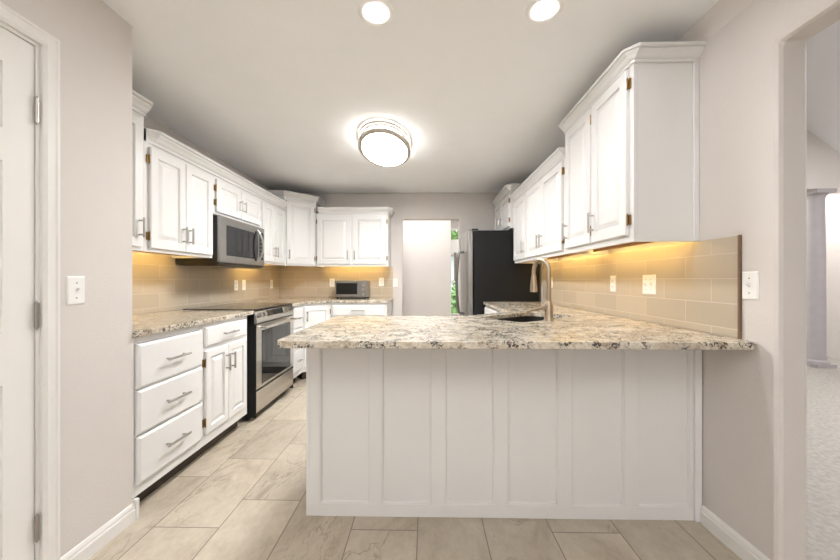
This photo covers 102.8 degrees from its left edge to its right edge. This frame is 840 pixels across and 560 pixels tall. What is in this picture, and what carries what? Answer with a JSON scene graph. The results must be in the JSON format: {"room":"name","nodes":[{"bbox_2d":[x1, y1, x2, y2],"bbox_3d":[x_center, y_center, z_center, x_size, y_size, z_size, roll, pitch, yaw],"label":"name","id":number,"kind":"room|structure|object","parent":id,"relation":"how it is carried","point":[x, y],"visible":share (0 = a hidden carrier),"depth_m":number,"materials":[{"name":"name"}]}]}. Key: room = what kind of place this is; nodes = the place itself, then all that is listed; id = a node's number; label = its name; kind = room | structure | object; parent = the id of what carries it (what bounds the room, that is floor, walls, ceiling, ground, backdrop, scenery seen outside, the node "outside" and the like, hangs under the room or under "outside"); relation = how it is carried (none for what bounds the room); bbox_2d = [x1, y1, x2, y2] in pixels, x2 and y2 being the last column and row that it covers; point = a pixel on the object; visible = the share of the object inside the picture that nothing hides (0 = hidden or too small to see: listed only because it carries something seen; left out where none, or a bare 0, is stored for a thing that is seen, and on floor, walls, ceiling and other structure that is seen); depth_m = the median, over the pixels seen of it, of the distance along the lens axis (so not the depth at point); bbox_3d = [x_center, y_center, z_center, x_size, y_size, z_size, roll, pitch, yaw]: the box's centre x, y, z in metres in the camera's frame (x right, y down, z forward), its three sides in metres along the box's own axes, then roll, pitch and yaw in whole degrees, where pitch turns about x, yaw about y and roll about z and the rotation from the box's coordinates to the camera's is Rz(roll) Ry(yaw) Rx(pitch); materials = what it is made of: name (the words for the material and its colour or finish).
{"room":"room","nodes":[
{"label":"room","id":0,"kind":"room"},
{"bbox_2d":[0,0,131,557],"bbox_3d":[-1.756,-0.030,-0.876,0.659,2.374,4.985,0,0,1],"label":"wall","id":1,"kind":"structure","parent":0,"point":[96,42],"depth_m":1.42,"materials":[{"name":"paint"}]},
{"bbox_2d":[0,27,38,559],"bbox_3d":[-1.411,0.153,0.839,0.049,1.992,0.758,0,0,1],"label":"door","id":2,"kind":"structure","parent":1,"relation":"in","point":[19,108],"depth_m":1.16,"materials":[{"name":"paint"}]},
{"bbox_2d":[0,2,59,559],"bbox_3d":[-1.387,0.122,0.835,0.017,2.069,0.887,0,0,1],"label":"trim","id":3,"kind":"structure","parent":1,"relation":"attached to","point":[49,45],"depth_m":1.24,"materials":[{"name":"paint"}]},
{"bbox_2d":[66,276,84,304],"bbox_3d":[-1.377,0.042,1.348,0.018,0.115,0.070,0,0,1],"label":"light switch","id":4,"kind":"object","parent":1,"relation":"attached to","point":[75,285],"visible":1,"depth_m":1.34,"materials":[{"name":"white plastic"}]},
{"bbox_2d":[60,503,135,559],"bbox_3d":[-1.378,1.114,1.454,0.014,0.085,0.335,0,0,1],"label":"baseboard","id":5,"kind":"structure","parent":1,"relation":"attached to","point":[101,537],"depth_m":1.45,"materials":[{"name":"paint"}]},
{"bbox_2d":[132,116,278,314],"bbox_3d":[-2.075,-0.030,3.116,0.120,2.374,3.204,0,0,1],"label":"wall","id":6,"kind":"structure","parent":0,"point":[149,123],"depth_m":2.93,"materials":[{"name":"paint"}]},
{"bbox_2d":[132,89,152,250],"bbox_3d":[-1.842,-0.635,1.874,0.387,0.915,0.505,0,0,1],"label":"upper cabinet","id":7,"kind":"object","parent":6,"relation":"attached to","point":[141,105],"visible":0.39,"depth_m":2.00,"materials":[{"name":"paint"}]},
{"bbox_2d":[144,140,212,257],"bbox_3d":[-1.834,-0.520,2.401,0.385,0.685,0.663,0,0,1],"label":"upper cabinet","id":8,"kind":"object","parent":6,"relation":"attached to","point":[178,194],"visible":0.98,"depth_m":2.31,"materials":[{"name":"paint"}]},
{"bbox_2d":[135,251,183,255],"bbox_3d":[-1.889,-0.198,2.399,0.034,0.020,0.550,0,0,1],"label":"light bar","id":9,"kind":"object","parent":8,"relation":"attached to","point":[135,251],"visible":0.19,"depth_m":2.40,"materials":[{"name":"brown plastic"}]},
{"bbox_2d":[132,253,278,314],"bbox_3d":[-2.009,0.029,3.170,0.008,0.434,3.093,0,0,1],"label":"backsplash","id":10,"kind":"structure","parent":6,"relation":"attached to","point":[159,284],"depth_m":2.91,"materials":[{"name":"tile"}]},
{"bbox_2d":[234,280,237,290],"bbox_3d":[-1.993,0.057,3.634,0.007,0.115,0.070,0,0,1],"label":"outlet","id":11,"kind":"object","parent":10,"relation":"attached to","point":[235,281],"visible":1,"depth_m":3.62,"materials":[{"name":"white plastic"}]},
{"bbox_2d":[242,280,245,289],"bbox_3d":[-1.990,0.057,3.790,0.008,0.115,0.070,0,0,1],"label":"light switch","id":12,"kind":"object","parent":10,"relation":"attached to","point":[243,281],"visible":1,"depth_m":3.78,"materials":[{"name":"white plastic"}]},
{"bbox_2d":[144,127,288,209],"bbox_3d":[-1.818,-0.901,3.088,0.383,0.085,2.029,0,0,1],"label":"crown molding","id":13,"kind":"structure","parent":6,"relation":"attached to","point":[159,139],"depth_m":2.60,"materials":[{"name":"paint"}]},
{"bbox_2d":[212,175,260,227],"bbox_3d":[-1.821,-0.703,3.126,0.385,0.320,0.785,0,0,1],"label":"upper cabinet","id":14,"kind":"object","parent":6,"relation":"attached to","point":[231,201],"visible":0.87,"depth_m":3.03,"materials":[{"name":"paint"}]},
{"bbox_2d":[176,215,263,268],"bbox_3d":[-1.783,-0.323,3.119,0.432,0.416,0.752,0,0,1],"label":"microwave","id":15,"kind":"object","parent":14,"relation":"attached to","point":[236,244],"visible":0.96,"depth_m":2.94,"materials":[{"name":"silver metal"}]},
{"bbox_2d":[260,198,284,264],"bbox_3d":[-1.808,-0.520,3.811,0.385,0.685,0.584,0,0,1],"label":"upper cabinet","id":16,"kind":"object","parent":6,"relation":"attached to","point":[272,216],"visible":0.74,"depth_m":3.78,"materials":[{"name":"paint"}]},
{"bbox_2d":[267,190,325,265],"bbox_3d":[-1.649,-0.633,4.376,0.666,0.910,0.648,0,0,1],"label":"upper cabinet","id":17,"kind":"object","parent":6,"relation":"attached to","point":[301,210],"visible":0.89,"depth_m":4.22,"materials":[{"name":"paint"}]},
{"bbox_2d":[279,193,497,315],"bbox_3d":[-0.350,-0.034,4.747,3.510,2.382,0.120,0,0,1],"label":"wall","id":18,"kind":"structure","parent":0,"point":[471,210],"depth_m":4.68,"materials":[{"name":"paint"}]},
{"bbox_2d":[279,267,392,297],"bbox_3d":[-1.178,0.029,4.698,1.600,0.434,0.008,0,0,1],"label":"backsplash","id":19,"kind":"structure","parent":18,"relation":"attached to","point":[294,282],"depth_m":4.70,"materials":[{"name":"tile"}]},
{"bbox_2d":[330,279,334,286],"bbox_3d":[-1.233,0.037,4.691,0.070,0.115,0.007,0,0,1],"label":"outlet","id":20,"kind":"object","parent":19,"relation":"attached to","point":[332,281],"visible":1,"depth_m":4.69,"materials":[{"name":"white plastic"}]},
{"bbox_2d":[379,278,383,285],"bbox_3d":[-0.540,0.027,4.678,0.070,0.115,0.007,0,0,1],"label":"outlet","id":21,"kind":"object","parent":19,"relation":"attached to","point":[381,280],"visible":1,"depth_m":4.68,"materials":[{"name":"white plastic"}]},
{"bbox_2d":[393,279,397,286],"bbox_3d":[-0.345,0.037,4.682,0.065,0.115,0.008,0,0,1],"label":"light switch","id":22,"kind":"object","parent":19,"relation":"attached to","point":[395,281],"visible":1,"depth_m":4.68,"materials":[{"name":"white plastic"}]},
{"bbox_2d":[316,207,394,266],"bbox_3d":[-0.859,-0.560,4.507,1.008,0.765,0.369,0,0,1],"label":"upper cabinet","id":23,"kind":"object","parent":18,"relation":"attached to","point":[345,236],"visible":1,"depth_m":4.37,"materials":[{"name":"paint"}]},
{"bbox_2d":[88,377,741,559],"bbox_3d":[-0.441,1.187,2.348,3.834,0.060,11.720,0,0,1],"label":"floor","id":24,"kind":"structure","parent":0,"point":[243,497],"depth_m":1.55,"materials":[{"name":"tile"}]},
{"bbox_2d":[132,325,201,500],"bbox_3d":[-1.670,0.717,1.869,0.686,0.878,0.501,0,0,1],"label":"base cabinet","id":25,"kind":"object","parent":24,"relation":"on","point":[166,366],"visible":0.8,"depth_m":1.79,"materials":[{"name":"paint"}]},
{"bbox_2d":[132,498,139,519],"bbox_3d":[-1.374,1.107,1.620,0.024,0.100,0.018,0,0,1],"label":"baseboard","id":26,"kind":"structure","parent":25,"relation":"attached to","point":[136,501],"depth_m":1.62,"materials":[{"name":"paint"}]},
{"bbox_2d":[132,310,253,336],"bbox_3d":[-1.688,0.262,2.168,0.669,0.030,1.101,0,0,1],"label":"countertop","id":27,"kind":"structure","parent":25,"relation":"on","point":[157,322],"depth_m":2.15,"materials":[{"name":"stone"}]},
{"bbox_2d":[190,316,246,462],"bbox_3d":[-1.660,0.717,2.387,0.686,0.878,0.536,0,0,1],"label":"base cabinet","id":28,"kind":"object","parent":24,"relation":"on","point":[224,342],"visible":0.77,"depth_m":2.32,"materials":[{"name":"paint"}]},
{"bbox_2d":[183,303,296,419],"bbox_3d":[-1.623,0.696,3.111,0.720,0.920,0.782,0,0,1],"label":"range","id":29,"kind":"object","parent":24,"relation":"on","point":[269,367],"visible":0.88,"depth_m":2.91,"materials":[{"name":"silver metal"}]},
{"bbox_2d":[183,303,292,309],"bbox_3d":[-1.629,0.241,3.111,0.588,0.008,0.782,0,0,1],"label":"cooktop","id":30,"kind":"object","parent":29,"relation":"in","point":[232,306],"depth_m":3.00,"materials":[{"name":"black glass"}]},
{"bbox_2d":[293,305,302,382],"bbox_3d":[-1.637,0.717,3.676,0.686,0.878,0.308,0,0,1],"label":"base cabinet","id":31,"kind":"object","parent":24,"relation":"on","point":[298,310],"visible":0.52,"depth_m":3.66,"materials":[{"name":"paint"}]},
{"bbox_2d":[297,303,330,378],"bbox_3d":[-1.534,0.717,4.262,0.911,0.878,0.884,0,0,1],"label":"base cabinet","id":32,"kind":"object","parent":24,"relation":"on","point":[313,314],"visible":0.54,"depth_m":3.91,"materials":[{"name":"paint"}]},
{"bbox_2d":[239,298,393,305],"bbox_3d":[-1.183,0.262,4.094,1.609,0.030,1.197,0,0,1],"label":"countertop","id":33,"kind":"structure","parent":32,"relation":"on","point":[296,301],"depth_m":4.04,"materials":[{"name":"stone"}]},
{"bbox_2d":[335,280,369,298],"bbox_3d":[-0.905,0.126,4.503,0.428,0.240,0.288,0,0,1],"label":"toaster oven","id":34,"kind":"object","parent":33,"relation":"on","point":[343,288],"visible":1,"depth_m":4.39,"materials":[{"name":"silver metal"}]},
{"bbox_2d":[331,301,391,317],"bbox_3d":[-0.739,0.717,4.351,0.682,0.878,0.676,0,0,1],"label":"base cabinet","id":35,"kind":"object","parent":24,"relation":"on","point":[337,309],"visible":0.19,"depth_m":4.05,"materials":[{"name":"paint"}]},
{"bbox_2d":[485,306,499,313],"bbox_3d":[1.020,0.717,3.233,0.676,0.878,1.138,0,0,1],"label":"base cabinet","id":36,"kind":"object","parent":24,"relation":"on","point":[488,310],"visible":0.06,"depth_m":3.48,"materials":[{"name":"paint"}]},
{"bbox_2d":[455,229,538,315],"bbox_3d":[0.908,0.284,4.234,0.916,1.745,0.810,0,0,1],"label":"refrigerator","id":37,"kind":"object","parent":24,"relation":"on","point":[489,271],"visible":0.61,"depth_m":3.83,"materials":[{"name":"black metal"}]},
{"bbox_2d":[306,348,701,521],"bbox_3d":[0.399,0.717,1.933,1.904,0.878,0.641,0,0,1],"label":"base cabinet","id":38,"kind":"object","parent":24,"relation":"on","point":[610,434],"visible":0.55,"depth_m":1.63,"materials":[{"name":"paint"}]},
{"bbox_2d":[277,302,754,349],"bbox_3d":[0.398,0.262,2.578,1.933,0.030,2.475,0,0,1],"label":"countertop","id":39,"kind":"structure","parent":38,"relation":"on","point":[573,328],"depth_m":1.52,"materials":[{"name":"stone"}]},
{"bbox_2d":[497,316,556,321],"bbox_3d":[0.720,0.381,2.272,0.626,0.205,0.411,0,0,-36],"label":"sink","id":40,"kind":"object","parent":39,"relation":"in","point":[522,318],"visible":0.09,"depth_m":2.53,"materials":[{"name":"black metal"}]},
{"bbox_2d":[527,258,553,320],"bbox_3d":[0.731,0.053,2.109,0.166,0.388,0.196,0,0,1],"label":"faucet","id":41,"kind":"object","parent":39,"relation":"on","point":[547,307],"visible":1,"depth_m":2.03,"materials":[{"name":"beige metal"}]},
{"bbox_2d":[403,220,450,315],"bbox_3d":[-0.719,-0.030,5.774,2.495,2.374,0.120,0,0,1],"label":"wall","id":42,"kind":"structure","parent":0,"point":[426,244],"depth_m":5.70,"materials":[{"name":"paint"}]},
{"bbox_2d":[451,220,457,227],"bbox_3d":[0.088,-0.030,6.870,4.310,2.374,0.140,0,0,1],"label":"wall window","id":43,"kind":"structure","parent":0,"point":[454,223],"depth_m":6.79,"materials":[{"name":"paint"}]},
{"bbox_2d":[451,228,458,315],"bbox_3d":[0.988,-0.163,6.838,1.168,1.798,0.070,0,0,1],"label":"window","id":44,"kind":"structure","parent":43,"relation":"attached to","point":[454,231],"depth_m":6.84,"materials":[{"name":"paint"}]},
{"bbox_2d":[102,0,839,197],"bbox_3d":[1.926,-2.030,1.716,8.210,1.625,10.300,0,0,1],"label":"ceiling","id":45,"kind":"structure","parent":0,"point":[282,92],"depth_m":2.07,"materials":[{"name":"paint"}]},
{"bbox_2d":[358,0,393,25],"bbox_3d":[-0.200,-1.213,1.523,0.164,0.009,0.164,0,0,1],"label":"recessed light","id":46,"kind":"object","parent":45,"relation":"in","point":[372,12],"visible":1,"depth_m":1.51,"materials":[{"name":"white"}]},
{"bbox_2d":[358,120,410,166],"bbox_3d":[-0.306,-1.170,2.931,0.444,0.095,0.810,0,0,1],"label":"flush ceiling light","id":47,"kind":"object","parent":45,"relation":"attached to","point":[381,143],"visible":1,"depth_m":2.79,"materials":[{"name":"white glass"}]},
{"bbox_2d":[525,0,563,23],"bbox_3d":[0.559,-1.213,1.505,0.164,0.009,0.164,0,0,1],"label":"recessed light","id":48,"kind":"object","parent":45,"relation":"in","point":[537,11],"visible":1,"depth_m":1.51,"materials":[{"name":"white"}]},
{"bbox_2d":[539,0,839,559],"bbox_3d":[1.389,-0.074,0.675,0.114,2.462,8.200,0,0,1],"label":"wall","id":49,"kind":"structure","parent":0,"point":[753,70],"depth_m":1.33,"materials":[{"name":"paint"}]},
{"bbox_2d":[491,184,520,229],"bbox_3d":[1.188,-0.840,4.209,0.412,0.489,0.891,0,0,1],"label":"upper cabinet","id":50,"kind":"object","parent":49,"relation":"attached to","point":[503,203],"visible":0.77,"depth_m":4.03,"materials":[{"name":"paint"}]},
{"bbox_2d":[513,192,541,263],"bbox_3d":[1.197,-0.540,3.581,0.356,0.705,0.472,0,0,1],"label":"upper cabinet","id":51,"kind":"object","parent":49,"relation":"attached to","point":[519,206],"visible":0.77,"depth_m":3.55,"materials":[{"name":"paint"}]},
{"bbox_2d":[510,147,564,201],"bbox_3d":[1.194,-0.925,3.121,0.360,0.072,1.390,0,0,1],"label":"crown molding","id":52,"kind":"structure","parent":49,"relation":"attached to","point":[558,155],"depth_m":2.87,"materials":[{"name":"paint"}]},
{"bbox_2d":[526,158,565,260],"bbox_3d":[1.185,-0.540,2.887,0.356,0.705,0.923,0,0,1],"label":"upper cabinet","id":53,"kind":"object","parent":49,"relation":"attached to","point":[545,200],"visible":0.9,"depth_m":2.75,"materials":[{"name":"paint"}]},
{"bbox_2d":[547,254,579,259],"bbox_3d":[1.255,-0.208,2.878,0.034,0.020,0.800,0,0,1],"label":"light bar","id":54,"kind":"object","parent":53,"relation":"attached to","point":[565,255],"visible":0.62,"depth_m":2.92,"materials":[{"name":"brown plastic"}]},
{"bbox_2d":[558,41,706,253],"bbox_3d":[1.174,-0.655,2.027,0.365,0.934,0.901,0,0,1],"label":"upper cabinet","id":55,"kind":"object","parent":49,"relation":"attached to","point":[632,139],"visible":1,"depth_m":1.63,"materials":[{"name":"paint"}]},
{"bbox_2d":[593,242,651,251],"bbox_3d":[1.240,-0.208,2.028,0.034,0.020,0.700,0,0,1],"label":"light bar","id":56,"kind":"object","parent":55,"relation":"attached to","point":[631,243],"visible":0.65,"depth_m":2.04,"materials":[{"name":"brown plastic"}]},
{"bbox_2d":[542,235,741,338],"bbox_3d":[1.361,0.029,2.587,0.010,0.435,2.377,0,0,1],"label":"backsplash","id":57,"kind":"structure","parent":49,"relation":"attached to","point":[699,283],"depth_m":1.83,"materials":[{"name":"tile"}]},
{"bbox_2d":[610,276,615,291],"bbox_3d":[1.350,0.027,2.346,0.007,0.115,0.070,0,0,1],"label":"outlet","id":58,"kind":"object","parent":57,"relation":"attached to","point":[612,278],"visible":1,"depth_m":2.34,"materials":[{"name":"white plastic"}]},
{"bbox_2d":[643,275,655,294],"bbox_3d":[1.338,0.027,1.968,0.018,0.115,0.115,0,0,1],"label":"light switch","id":59,"kind":"object","parent":57,"relation":"attached to","point":[649,281],"visible":1,"depth_m":1.96,"materials":[{"name":"white plastic"}]},
{"bbox_2d":[676,0,753,41],"bbox_3d":[1.310,-1.221,0.617,0.043,0.194,8.080,0,0,1],"label":"trim","id":60,"kind":"structure","parent":49,"relation":"attached to","point":[722,12],"depth_m":1.51,"materials":[{"name":"paint"}]},
{"bbox_2d":[700,505,769,559],"bbox_3d":[1.338,1.114,1.430,0.014,0.085,0.328,0,0,1],"label":"baseboard","id":61,"kind":"structure","parent":49,"relation":"attached to","point":[735,542],"depth_m":1.44,"materials":[{"name":"paint"}]},
{"bbox_2d":[742,271,758,299],"bbox_3d":[1.335,0.023,1.362,0.018,0.115,0.070,0,0,1],"label":"light switch","id":62,"kind":"object","parent":49,"relation":"attached to","point":[750,280],"visible":1,"depth_m":1.36,"materials":[{"name":"white plastic"}]},
{"bbox_2d":[807,357,839,559],"bbox_3d":[4.233,1.185,0.814,5.565,0.064,8.820,0,0,1],"label":"floor","id":63,"kind":"structure","parent":0,"point":[823,384],"depth_m":2.10,"materials":[{"name":"beige carpet"}]},
{"bbox_2d":[807,188,836,367],"bbox_3d":[5.322,-0.022,4.505,0.260,2.350,0.260,0,0,1],"label":"column","id":64,"kind":"structure","parent":63,"relation":"on","point":[816,217],"depth_m":4.44,"materials":[{"name":"paint"}]},
{"bbox_2d":[807,130,839,193],"bbox_3d":[3.800,-1.970,4.563,4.565,1.543,0.280,0,0,1],"label":"wall den header","id":65,"kind":"structure","parent":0,"point":[823,161],"depth_m":4.40,"materials":[{"name":"paint"}]},
{"bbox_2d":[825,197,826,303],"bbox_3d":[5.492,-0.295,5.082,1.200,2.896,0.120,0,0,1],"label":"wall","id":66,"kind":"structure","parent":0,"point":[826,197],"depth_m":5.01,"materials":[{"name":"paint"}]},
{"bbox_2d":[827,195,839,358],"bbox_3d":[6.077,-0.345,0.841,0.119,2.996,8.700,0,0,1],"label":"wall","id":67,"kind":"structure","parent":0,"point":[833,203],"depth_m":4.93,"materials":[{"name":"paint"}]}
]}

